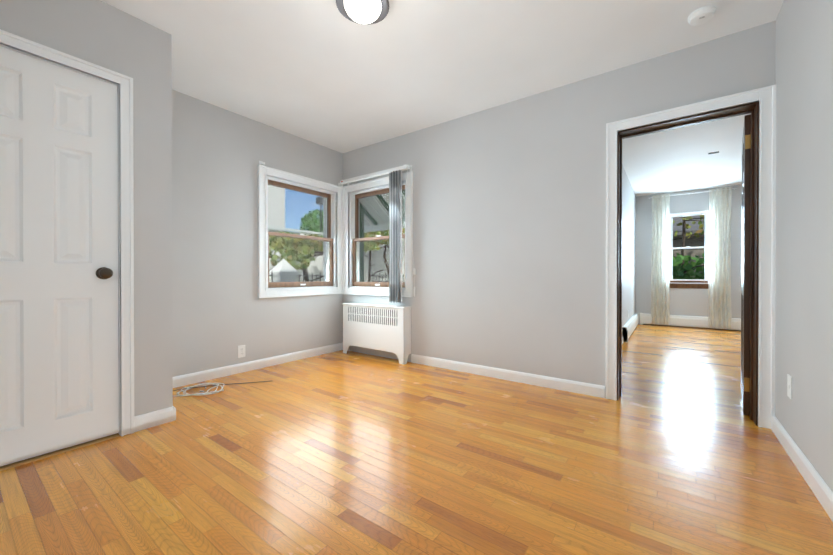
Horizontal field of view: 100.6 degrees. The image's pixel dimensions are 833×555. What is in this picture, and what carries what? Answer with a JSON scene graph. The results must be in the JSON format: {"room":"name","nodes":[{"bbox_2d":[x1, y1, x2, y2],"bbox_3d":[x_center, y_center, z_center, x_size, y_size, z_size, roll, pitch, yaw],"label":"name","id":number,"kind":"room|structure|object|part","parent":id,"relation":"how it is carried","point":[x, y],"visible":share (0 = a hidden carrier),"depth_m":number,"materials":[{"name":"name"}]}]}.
{"room":"empty bedroom","nodes":[
{"label":"empty bedroom","id":0,"kind":"room"},
{"bbox_2d":[0,0,172,415],"bbox_3d":[-1.980,-0.311,1.700,0.120,2.440,1.300,0,0,36],"label":"wall","id":1,"kind":"structure","parent":0,"point":[109,37],"depth_m":2.07,"materials":[{"name":"grey paint"}]},
{"bbox_2d":[0,46,118,465],"bbox_3d":[-1.877,-0.100,1.722,0.104,1.985,0.615,0,0,36],"label":"closet door","id":2,"kind":"structure","parent":1,"relation":"in","point":[59,381],"depth_m":1.78,"materials":[{"name":"white paint"}]},
{"bbox_3d":[-1.719,-0.023,1.909,0.068,0.068,0.068,0,0,36],"label":"knob","id":3,"kind":"part","parent":2,"relation":"part of","materials":[{"name":"brown metal"}]},
{"bbox_2d":[0,433,119,470],"bbox_3d":[-1.932,0.905,1.766,0.137,0.007,0.619,0,0,36],"label":"sill","id":4,"kind":"structure","parent":1,"relation":"attached to","point":[35,458],"depth_m":1.78,"materials":[{"name":"brown wood"}]},
{"bbox_2d":[0,29,133,435],"bbox_3d":[-1.924,-0.124,1.756,0.148,2.065,0.743,0,0,36],"label":"trim","id":5,"kind":"structure","parent":1,"relation":"attached to","point":[121,82],"depth_m":1.98,"materials":[{"name":"white wood"}]},
{"bbox_2d":[153,406,175,422],"bbox_3d":[-1.825,0.862,2.406,0.724,0.088,0.014,0,0,36],"label":"baseboard","id":6,"kind":"structure","parent":1,"relation":"attached to","point":[168,414],"depth_m":2.16,"materials":[{"name":"white wood"}]},
{"bbox_2d":[172,90,342,376],"bbox_3d":[-1.977,-0.317,3.068,0.250,2.440,3.750,0,0,36],"label":"wall","id":7,"kind":"structure","parent":0,"point":[221,311],"depth_m":3.19,"materials":[{"name":"grey paint"}]},
{"bbox_2d":[238,345,244,357],"bbox_3d":[-1.661,0.702,3.287,0.008,0.114,0.070,0,0,36],"label":"outlet","id":8,"kind":"object","parent":7,"relation":"attached to","point":[241,350],"visible":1,"depth_m":3.28,"materials":[{"name":"white plastic"}]},
{"bbox_2d":[173,343,342,387],"bbox_3d":[-1.526,0.857,3.467,0.014,0.088,2.080,0,0,36],"label":"baseboard","id":9,"kind":"structure","parent":7,"relation":"attached to","point":[182,380],"depth_m":3.34,"materials":[{"name":"white wood"}]},
{"bbox_2d":[258,161,342,297],"bbox_3d":[-1.290,-0.479,3.880,0.200,1.363,1.081,0,0,36],"label":"window","id":10,"kind":"structure","parent":7,"relation":"in","point":[332,194],"depth_m":3.84,"materials":[{"name":"white wood"}]},
{"bbox_2d":[0,324,832,554],"bbox_3d":[1.607,0.951,3.468,5.570,0.100,8.620,0,0,36],"label":"floor","id":11,"kind":"structure","parent":0,"point":[672,450],"depth_m":1.61,"materials":[{"name":"brown wood"}]},
{"bbox_2d":[173,381,268,395],"bbox_3d":[-1.685,0.838,2.821,0.485,0.129,0.814,0,0,36],"label":"coil","id":12,"kind":"object","parent":11,"relation":"on","point":[205,386],"visible":0.94,"depth_m":2.77,"materials":[{"name":"white plastic"}]},
{"bbox_2d":[342,303,411,363],"bbox_3d":[-0.471,0.603,3.894,0.937,0.592,0.138,0,0,36],"label":"radiator cover","id":13,"kind":"object","parent":11,"relation":"on","point":[387,328],"visible":1,"depth_m":3.79,"materials":[{"name":"white metal"}]},
{"bbox_2d":[623,313,740,342],"bbox_3d":[4.521,0.788,5.003,2.440,0.212,2.300,0,0,36],"label":"baseboard heater","id":14,"kind":"object","parent":11,"relation":"on","point":[630,325],"visible":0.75,"depth_m":6.07,"materials":[{"name":"white metal"}]},
{"bbox_2d":[101,0,783,196],"bbox_3d":[1.607,-1.599,3.457,5.570,0.120,8.620,0,0,36],"label":"ceiling","id":15,"kind":"structure","parent":0,"point":[326,73],"depth_m":2.42,"materials":[{"name":"white paint"}]},
{"bbox_2d":[336,0,388,24],"bbox_3d":[-0.281,-1.446,1.816,0.278,0.172,0.278,0,0,36],"label":"ceiling light","id":16,"kind":"object","parent":15,"relation":"attached to","point":[366,12],"visible":1,"depth_m":1.80,"materials":[{"name":"white glass"}]},
{"bbox_2d":[688,5,715,25],"bbox_3d":[1.656,-1.514,2.009,0.128,0.038,0.128,0,0,36],"label":"smoke detector","id":17,"kind":"object","parent":15,"relation":"attached to","point":[701,15],"visible":1,"depth_m":1.98,"materials":[{"name":"white plastic"}]},
{"bbox_2d":[343,21,775,397],"bbox_3d":[1.170,-0.317,2.865,5.570,2.440,0.140,0,0,36],"label":"wall","id":18,"kind":"structure","parent":0,"point":[509,229],"depth_m":2.93,"materials":[{"name":"grey paint"}]},
{"bbox_2d":[343,171,412,296],"bbox_3d":[-0.431,-0.457,4.017,1.056,1.326,0.170,0,0,36],"label":"window","id":19,"kind":"structure","parent":18,"relation":"in","point":[352,195],"depth_m":4.09,"materials":[{"name":"white wood"}]},
{"bbox_2d":[340,164,415,302],"bbox_3d":[-0.470,-0.462,3.896,1.060,1.459,0.133,0,0,36],"label":"vertical blinds","id":20,"kind":"object","parent":19,"relation":"attached to","point":[395,234],"visible":0.98,"depth_m":3.66,"materials":[{"name":"white plastic"}]},
{"bbox_2d":[411,354,604,397],"bbox_3d":[0.679,0.858,3.134,1.817,0.088,0.014,0,0,36],"label":"baseboard","id":21,"kind":"structure","parent":18,"relation":"attached to","point":[595,390],"depth_m":2.99,"materials":[{"name":"white wood"}]},
{"bbox_2d":[606,85,775,428],"bbox_3d":[1.817,-0.119,2.377,0.890,2.049,0.168,0,0,36],"label":"trim","id":22,"kind":"structure","parent":18,"relation":"attached to","point":[759,104],"depth_m":2.18,"materials":[{"name":"white wood"}]},
{"bbox_2d":[741,114,750,415],"bbox_3d":[2.421,-0.080,2.492,0.104,1.955,0.728,0,0,42],"label":"door","id":23,"kind":"structure","parent":18,"relation":"in","point":[745,278],"depth_m":2.26,"materials":[{"name":"brown wood"}]},
{"bbox_3d":[2.157,-0.092,2.246,0.038,1.670,0.010,0,0,42],"label":"room door hinge","id":24,"kind":"part","parent":23,"relation":"part of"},
{"bbox_2d":[622,165,635,335],"bbox_3d":[2.756,-0.325,4.753,0.120,2.440,4.780,0,0,36],"label":"wall","id":25,"kind":"structure","parent":0,"point":[628,253],"depth_m":5.45,"materials":[{"name":"grey paint"}]},
{"bbox_2d":[636,185,741,323],"bbox_3d":[5.259,-0.330,6.007,2.680,2.440,0.200,0,0,36],"label":"wall","id":26,"kind":"structure","parent":0,"point":[688,301],"depth_m":6.21,"materials":[{"name":"grey paint"}]},
{"bbox_2d":[669,210,708,288],"bbox_3d":[4.891,-0.489,6.223,0.630,1.365,0.185,0,0,36],"label":"room window","id":27,"kind":"structure","parent":26,"relation":"in","point":[702,283],"depth_m":6.17,"materials":[{"name":"white wood"}]},
{"bbox_2d":[648,187,736,328],"bbox_3d":[4.833,-0.328,6.119,1.220,2.375,0.122,0,0,36],"label":"curtains","id":28,"kind":"object","parent":26,"relation":"attached to","point":[719,298],"visible":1,"depth_m":5.93,"materials":[{"name":"white fabric"}]},
{"bbox_2d":[775,0,832,491],"bbox_3d":[1.157,-0.307,0.620,0.120,2.440,3.500,0,0,36],"label":"wall","id":29,"kind":"structure","parent":0,"point":[804,203],"depth_m":1.59,"materials":[{"name":"grey paint"}]},
{"bbox_2d":[787,374,791,399],"bbox_3d":[1.932,0.565,1.791,0.008,0.114,0.070,0,0,36],"label":"outlet","id":30,"kind":"object","parent":29,"relation":"attached to","point":[789,386],"visible":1,"depth_m":1.79,"materials":[{"name":"white plastic"}]},
{"bbox_2d":[771,416,832,521],"bbox_3d":[1.138,0.869,0.713,0.014,0.088,3.380,0,0,36],"label":"baseboard","id":31,"kind":"structure","parent":29,"relation":"attached to","point":[819,487],"depth_m":1.54,"materials":[{"name":"white wood"}]},
{"label":"outside","id":32,"kind":"structure","parent":0,"visible":0},
{"bbox_2d":[268,185,703,281],"bbox_3d":[1.693,-3.343,7.859,60.000,9.550,45.000,0,0,36],"label":"yard","id":33,"kind":"structure","parent":32,"point":[375,219],"depth_m":7.94,"materials":[{"name":"plant"}]}
]}

